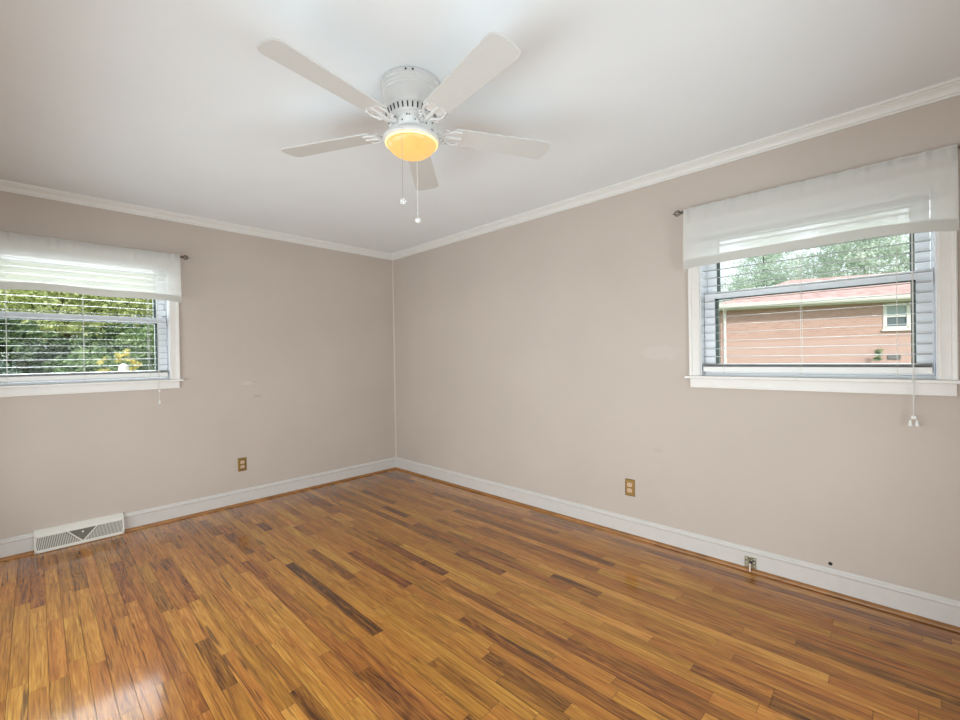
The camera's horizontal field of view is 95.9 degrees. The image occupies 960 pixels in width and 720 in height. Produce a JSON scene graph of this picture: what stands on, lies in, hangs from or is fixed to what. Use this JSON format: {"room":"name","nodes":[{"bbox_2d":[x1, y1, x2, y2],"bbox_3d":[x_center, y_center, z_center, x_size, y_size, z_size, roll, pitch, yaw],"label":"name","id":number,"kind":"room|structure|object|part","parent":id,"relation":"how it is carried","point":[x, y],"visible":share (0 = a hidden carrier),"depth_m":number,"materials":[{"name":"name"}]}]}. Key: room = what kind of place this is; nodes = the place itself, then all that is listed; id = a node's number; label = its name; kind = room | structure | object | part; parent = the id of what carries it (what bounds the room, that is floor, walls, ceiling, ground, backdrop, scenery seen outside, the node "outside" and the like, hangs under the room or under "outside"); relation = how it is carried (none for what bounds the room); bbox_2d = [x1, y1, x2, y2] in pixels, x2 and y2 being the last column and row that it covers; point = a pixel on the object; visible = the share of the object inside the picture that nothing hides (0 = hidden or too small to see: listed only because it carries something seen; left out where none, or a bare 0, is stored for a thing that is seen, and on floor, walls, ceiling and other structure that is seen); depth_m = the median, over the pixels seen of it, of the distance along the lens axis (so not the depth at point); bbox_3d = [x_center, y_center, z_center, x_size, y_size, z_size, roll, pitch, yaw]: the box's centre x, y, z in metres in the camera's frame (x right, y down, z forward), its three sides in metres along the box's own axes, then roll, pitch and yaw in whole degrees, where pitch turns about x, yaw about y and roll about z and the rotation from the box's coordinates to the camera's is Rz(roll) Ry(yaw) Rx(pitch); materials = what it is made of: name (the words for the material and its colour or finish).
{"room":"empty bedroom","nodes":[
{"label":"empty bedroom","id":0,"kind":"room"},
{"bbox_2d":[0,191,394,539],"bbox_3d":[-2.309,0.048,3.707,0.160,2.440,3.970,-1,0,44],"label":"wall","id":1,"kind":"structure","parent":0,"point":[287,348],"depth_m":3.69,"materials":[{"name":"beige paint"}]},
{"bbox_2d":[34,512,123,554],"bbox_3d":[-2.791,1.207,3.031,0.075,0.142,0.461,-1,0,44],"label":"floor vent","id":2,"kind":"object","parent":1,"relation":"attached to","point":[66,535],"visible":1,"depth_m":3.01,"materials":[{"name":"white metal"}]},
{"bbox_2d":[36,533,80,550],"bbox_3d":[-2.856,1.220,2.932,0.012,0.082,0.226,-1,0,44],"label":"grille","id":3,"kind":"object","parent":2,"relation":"attached to","point":[44,541],"depth_m":2.92,"materials":[{"name":"white metal"}]},
{"bbox_2d":[85,521,122,539],"bbox_3d":[-2.688,1.216,3.104,0.012,0.083,0.213,-1,0,44],"label":"grille","id":4,"kind":"object","parent":2,"relation":"attached to","point":[97,530],"depth_m":3.10,"materials":[{"name":"white metal"}]},
{"bbox_2d":[0,299,183,396],"bbox_3d":[-2.870,-0.279,3.125,0.214,1.027,1.178,-1,0,44],"label":"window","id":5,"kind":"structure","parent":1,"relation":"in","point":[46,387],"depth_m":3.25,"materials":[{"name":"paint"}]},
{"bbox_3d":[-2.866,-0.090,3.127,0.030,0.472,0.990,-1,0,44],"label":"sash","id":6,"kind":"part","parent":5,"relation":"part of","materials":[{"name":"white plastic"}]},
{"bbox_2d":[0,289,167,403],"bbox_3d":[-2.815,-0.188,3.075,0.095,1.070,0.976,-1,0,44],"label":"window blind","id":7,"kind":"object","parent":5,"relation":"attached to","point":[7,377],"visible":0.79,"depth_m":3.08,"materials":[{"name":"white plastic"}]},
{"bbox_3d":[-3.089,-0.267,2.821,0.057,0.842,0.007,-1,0,44],"label":"ladder cord","id":8,"kind":"part","parent":7,"relation":"part of","materials":[{"name":"white fabric"}]},
{"bbox_3d":[-2.830,-0.272,3.088,0.057,0.842,0.007,-1,0,44],"label":"ladder cord","id":9,"kind":"part","parent":7,"relation":"part of","materials":[{"name":"white fabric"}]},
{"bbox_3d":[-2.824,0.120,3.090,0.050,0.031,0.976,-1,0,44],"label":"rail","id":10,"kind":"part","parent":7,"relation":"part of","materials":[{"name":"white plastic"}]},
{"bbox_3d":[-2.570,-0.278,3.354,0.057,0.842,0.007,-1,0,44],"label":"ladder cord","id":11,"kind":"part","parent":7,"relation":"part of","materials":[{"name":"white fabric"}]},
{"bbox_3d":[-2.501,-0.233,3.363,0.034,0.930,0.007,-1,0,44],"label":"lift cord","id":12,"kind":"part","parent":7,"relation":"part of","materials":[{"name":"white fabric"}]},
{"bbox_3d":[-2.898,-0.503,3.150,0.030,0.439,0.974,-1,0,44],"label":"sash","id":13,"kind":"part","parent":5,"relation":"part of","materials":[{"name":"white plastic"}]},
{"bbox_3d":[-2.810,-0.316,3.068,0.021,0.954,1.134,-1,0,44],"label":"casing","id":14,"kind":"part","parent":5,"relation":"part of","materials":[{"name":"paint"}]},
{"bbox_2d":[0,179,392,259],"bbox_3d":[-2.255,-1.142,3.630,0.044,0.062,3.650,-1,0,44],"label":"trim","id":15,"kind":"structure","parent":1,"relation":"attached to","point":[7,186],"depth_m":3.42,"materials":[{"name":"paint"}]},
{"bbox_2d":[0,457,395,557],"bbox_3d":[-2.227,1.202,3.651,0.019,0.129,3.650,-1,0,44],"label":"baseboard","id":16,"kind":"structure","parent":1,"relation":"attached to","point":[22,543],"depth_m":3.68,"materials":[{"name":"paint"}]},
{"bbox_2d":[0,467,395,560],"bbox_3d":[-2.221,1.259,3.637,0.019,0.016,3.636,-1,0,44],"label":"trim","id":17,"kind":"structure","parent":1,"relation":"attached to","point":[346,479],"depth_m":3.67,"materials":[{"name":"wood"}]},
{"bbox_2d":[238,457,246,471],"bbox_3d":[-2.088,0.918,3.804,0.010,0.117,0.070,-1,0,44],"label":"wall outlet","id":18,"kind":"object","parent":1,"relation":"attached to","point":[242,465],"visible":1,"depth_m":3.80,"materials":[{"name":"gold metal"}]},
{"bbox_3d":[-2.793,-0.809,3.041,0.089,0.060,1.278,-1,0,44],"label":"curtain rod","id":19,"kind":"object","parent":1,"relation":"attached to","visible":0},
{"bbox_2d":[0,231,181,302],"bbox_3d":[-2.768,-0.629,3.021,0.080,0.398,1.145,-1,0,44],"label":"window valance","id":20,"kind":"object","parent":19,"relation":"hanging from","point":[27,261],"visible":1,"depth_m":3.02,"materials":[{"name":"white fabric"}]},
{"bbox_2d":[0,469,959,719],"bbox_3d":[-0.441,1.278,1.914,5.000,0.060,3.650,-1,0,44],"label":"floor","id":21,"kind":"structure","parent":0,"point":[395,594],"depth_m":2.01,"materials":[{"name":"brown wood"}]},
{"bbox_2d":[0,0,959,253],"bbox_3d":[-0.481,-1.252,1.901,5.320,0.120,3.970,-1,0,44],"label":"ceiling","id":22,"kind":"structure","parent":0,"point":[175,106],"depth_m":1.93,"materials":[{"name":"paint"}]},
{"bbox_2d":[257,32,549,222],"bbox_3d":[-0.297,-0.913,1.850,1.251,0.563,1.250,-1,0,44],"label":"ceiling fan","id":23,"kind":"object","parent":22,"relation":"hanging from","point":[413,97],"visible":1,"depth_m":1.78,"materials":[{"name":"white plastic"}]},
{"bbox_3d":[-0.541,-0.994,1.542,0.131,0.026,0.471,-1,0,35],"label":"blade","id":24,"kind":"part","parent":23,"relation":"part of","materials":[{"name":"white wood"}]},
{"bbox_3d":[-0.700,-0.994,2.010,0.471,0.026,0.131,-1,0,17],"label":"blade","id":25,"kind":"part","parent":23,"relation":"part of","materials":[{"name":"white wood"}]},
{"bbox_3d":[-0.316,-0.803,1.762,0.003,0.289,0.003,-1,0,-1],"label":"pull chain","id":26,"kind":"part","parent":23,"relation":"part of","materials":[{"name":"metal"}]},
{"bbox_3d":[-0.313,-0.646,1.762,0.026,0.027,0.013,-1,0,8],"label":"pull knob","id":27,"kind":"part","parent":23,"relation":"part of","materials":[{"name":"white plastic"}]},
{"bbox_3d":[-0.297,-0.912,1.886,0.218,0.063,0.218,-1,0,44],"label":"lamp shade","id":28,"kind":"part","parent":23,"relation":"part of","materials":[{"name":"yellow glass"}]},
{"bbox_3d":[-0.289,-0.805,1.999,0.005,0.289,0.005,-1,0,-1],"label":"pull chain","id":29,"kind":"part","parent":23,"relation":"part of","materials":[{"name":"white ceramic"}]},
{"bbox_3d":[-0.286,-0.645,2.000,0.029,0.028,0.028,-1,0,44],"label":"pull knob","id":30,"kind":"part","parent":23,"relation":"part of","materials":[{"name":"white plastic"}]},
{"bbox_3d":[-0.304,-1.002,2.306,0.131,0.026,0.471,-1,0,-1],"label":"blade","id":31,"kind":"part","parent":23,"relation":"part of","materials":[{"name":"white wood"}]},
{"bbox_3d":[-0.046,-1.002,1.548,0.131,0.026,0.471,-1,0,-37],"label":"blade","id":32,"kind":"part","parent":23,"relation":"part of","materials":[{"name":"white wood"}]},
{"bbox_3d":[0.100,-1.007,2.021,0.471,0.026,0.131,-1,0,-19],"label":"blade","id":33,"kind":"part","parent":23,"relation":"part of","materials":[{"name":"white wood"}]},
{"bbox_2d":[393,95,959,600],"bbox_3d":[0.923,-0.001,3.215,5.160,2.440,0.164,-1,0,44],"label":"wall","id":34,"kind":"structure","parent":0,"point":[548,355],"depth_m":2.87,"materials":[{"name":"beige paint"}]},
{"bbox_2d":[392,260,396,456],"bbox_3d":[-0.980,-0.014,4.953,0.009,2.249,0.009,-1,0,44],"label":"trim","id":35,"kind":"structure","parent":34,"relation":"attached to","point":[392,260],"depth_m":4.95,"materials":[{"name":"paint"}]},
{"bbox_2d":[625,478,634,496],"bbox_3d":[1.040,0.885,3.005,0.070,0.117,0.010,-1,0,44],"label":"wall outlet","id":36,"kind":"object","parent":34,"relation":"attached to","point":[629,483],"visible":1,"depth_m":3.00,"materials":[{"name":"gold metal"}]},
{"bbox_2d":[392,77,959,259],"bbox_3d":[0.778,-1.188,3.193,5.000,0.062,0.044,-1,0,44],"label":"trim","id":37,"kind":"structure","parent":34,"relation":"attached to","point":[948,89],"depth_m":2.51,"materials":[{"name":"paint"}]},
{"bbox_2d":[396,457,959,626],"bbox_3d":[0.823,1.156,3.214,5.000,0.129,0.019,-1,0,44],"label":"baseboard","id":38,"kind":"structure","parent":34,"relation":"attached to","point":[913,601],"depth_m":2.55,"materials":[{"name":"paint"}]},
{"bbox_2d":[396,467,959,632],"bbox_3d":[0.820,1.213,3.200,4.986,0.016,0.019,-1,0,44],"label":"trim","id":39,"kind":"structure","parent":34,"relation":"attached to","point":[839,595],"depth_m":2.53,"materials":[{"name":"wood"}]},
{"bbox_2d":[745,556,755,571],"bbox_3d":[1.545,1.170,2.481,0.058,0.071,0.035,-1,0,44],"label":"cable plate","id":40,"kind":"object","parent":34,"relation":"attached to","point":[750,562],"visible":1,"depth_m":2.48,"materials":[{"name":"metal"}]},
{"bbox_2d":[672,145,959,216],"bbox_3d":[1.680,-0.916,2.289,1.278,0.060,0.089,-1,0,44],"label":"curtain rod","id":41,"kind":"object","parent":34,"relation":"attached to","point":[679,212],"visible":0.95,"depth_m":2.68,"materials":[{"name":"brown metal"}]},
{"bbox_2d":[683,144,958,271],"bbox_3d":[1.668,-0.739,2.275,1.144,0.389,0.082,-1,0,44],"label":"window valance","id":42,"kind":"object","parent":41,"relation":"hanging from","point":[919,192],"visible":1,"depth_m":2.16,"materials":[{"name":"white fabric"}]},
{"bbox_2d":[685,231,959,395],"bbox_3d":[1.770,-0.348,2.377,1.178,1.027,0.214,-1,0,44],"label":"window","id":43,"kind":"structure","parent":34,"relation":"in","point":[943,255],"depth_m":2.12,"materials":[{"name":"paint"}]},
{"bbox_2d":[702,233,932,426],"bbox_3d":[1.721,-0.240,2.324,0.976,1.101,0.095,-1,0,44],"label":"window blind","id":44,"kind":"object","parent":43,"relation":"attached to","point":[897,368],"visible":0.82,"depth_m":2.23,"materials":[{"name":"white plastic"}]},
{"bbox_3d":[1.466,-0.337,2.596,0.007,0.842,0.057,-1,0,44],"label":"ladder cord","id":45,"kind":"part","parent":44,"relation":"part of","materials":[{"name":"white fabric"}]},
{"bbox_3d":[1.732,-0.340,2.337,0.007,0.842,0.057,-1,0,44],"label":"ladder cord","id":46,"kind":"part","parent":44,"relation":"part of","materials":[{"name":"white fabric"}]},
{"bbox_3d":[1.739,0.052,2.339,0.976,0.031,0.050,-1,0,44],"label":"rail","id":47,"kind":"part","parent":44,"relation":"part of","materials":[{"name":"white plastic"}]},
{"bbox_3d":[1.999,-0.343,2.077,0.007,0.842,0.057,-1,0,44],"label":"ladder cord","id":48,"kind":"part","parent":44,"relation":"part of","materials":[{"name":"white fabric"}]},
{"bbox_3d":[2.009,-0.257,2.009,0.007,1.010,0.034,-1,0,44],"label":"lift cord","id":49,"kind":"part","parent":44,"relation":"part of","materials":[{"name":"white fabric"}]},
{"bbox_3d":[1.792,-0.587,2.401,0.974,0.412,0.030,-1,0,44],"label":"sash","id":50,"kind":"part","parent":43,"relation":"part of","materials":[{"name":"white plastic"}]},
{"bbox_3d":[1.774,-0.172,2.377,0.990,0.499,0.030,-1,0,44],"label":"sash","id":51,"kind":"part","parent":43,"relation":"part of","materials":[{"name":"white plastic"}]},
{"label":"outside","id":52,"kind":"structure","parent":0,"visible":0},
{"bbox_3d":[5.826,1.044,26.271,100.000,1.450,120.000,-1,0,44],"label":"lawn","id":53,"kind":"structure","parent":52,"visible":0},
{"bbox_2d":[0,358,20,373],"bbox_3d":[-8.879,1.014,7.440,1.249,2.277,1.770,-1,0,44],"label":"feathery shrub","id":54,"kind":"object","parent":53,"relation":"on","point":[3,364],"visible":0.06,"depth_m":7.73,"materials":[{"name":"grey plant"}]},
{"bbox_2d":[0,289,152,372],"bbox_3d":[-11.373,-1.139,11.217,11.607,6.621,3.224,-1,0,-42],"label":"dense tree","id":55,"kind":"object","parent":53,"relation":"on","point":[30,300],"visible":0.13,"depth_m":11.13,"materials":[{"name":"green plant"}]},
{"bbox_2d":[0,314,154,373],"bbox_3d":[-9.654,0.451,10.219,1.878,3.399,7.507,-1,0,42],"label":"tree","id":56,"kind":"object","parent":53,"relation":"on","point":[31,351],"visible":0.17,"depth_m":9.69,"materials":[{"name":"green plant"}]},
{"bbox_2d":[54,345,140,372],"bbox_3d":[-7.721,0.919,8.583,1.327,2.418,1.925,-1,0,44],"label":"rounded shrub","id":57,"kind":"object","parent":53,"relation":"on","point":[99,353],"visible":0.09,"depth_m":8.45,"materials":[{"name":"green plant"}]},
{"bbox_2d":[96,349,142,371],"bbox_3d":[-6.696,0.946,8.149,0.348,2.337,0.803,-1,0,44],"label":"flowering shrub","id":58,"kind":"object","parent":53,"relation":"on","point":[119,356],"visible":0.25,"depth_m":8.13,"materials":[{"name":"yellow plant"}]},
{"bbox_2d":[118,363,128,370],"bbox_3d":[-6.451,1.061,7.858,0.320,2.000,0.320,-1,0,44],"label":"shed","id":59,"kind":"object","parent":53,"relation":"on","point":[120,368],"visible":0.19,"depth_m":7.80,"materials":[{"name":"white"}]},
{"bbox_2d":[112,316,154,370],"bbox_3d":[-7.311,0.483,10.419,2.348,3.258,1.341,-1,0,-42],"label":"shrub","id":60,"kind":"object","parent":53,"relation":"on","point":[137,336],"visible":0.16,"depth_m":9.77,"materials":[{"name":"green plant"}]},
{"bbox_2d":[719,250,820,303],"bbox_3d":[22.405,-5.529,34.152,9.066,11.188,5.592,-1,0,34],"label":"leafy tree","id":61,"kind":"object","parent":53,"relation":"on","point":[766,258],"visible":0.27,"depth_m":33.80,"materials":[{"name":"green plant"}]},
{"bbox_2d":[719,272,910,363],"bbox_3d":[18.360,-1.797,18.272,16.020,3.920,10.030,-1,0,24],"label":"brick house","id":62,"kind":"structure","parent":53,"relation":"on","point":[748,346],"depth_m":16.08,"materials":[{"name":"brick"}]},
{"bbox_2d":[887,355,900,359],"bbox_3d":[14.494,-0.089,15.164,0.360,0.140,0.020,-1,0,24],"label":"vent","id":63,"kind":"object","parent":62,"relation":"attached to","point":[889,357],"depth_m":15.16,"materials":[{"name":"metal"}]},
{"bbox_3d":[14.566,-1.728,15.166,0.530,0.325,0.020,-1,0,24],"label":"pane","id":64,"kind":"part","parent":62,"relation":"part of","materials":[{"name":"grey glass"}]},
{"bbox_3d":[14.572,-1.343,15.168,0.530,0.325,0.020,-1,0,24],"label":"pane","id":65,"kind":"part","parent":62,"relation":"part of","materials":[{"name":"grey glass"}]},
{"bbox_2d":[782,234,909,282],"bbox_3d":[23.938,-5.874,26.447,9.421,11.911,5.610,-1,0,34],"label":"leafy tree","id":66,"kind":"object","parent":53,"relation":"on","point":[866,263],"visible":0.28,"depth_m":26.23,"materials":[{"name":"green plant"}]},
{"bbox_2d":[872,344,883,362],"bbox_3d":[13.883,-0.164,15.077,0.252,0.871,0.300,-1,0,-24],"label":"weed","id":67,"kind":"object","parent":53,"relation":"on","point":[877,358],"visible":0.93,"depth_m":15.08,"materials":[{"name":"green plant"}]}
]}

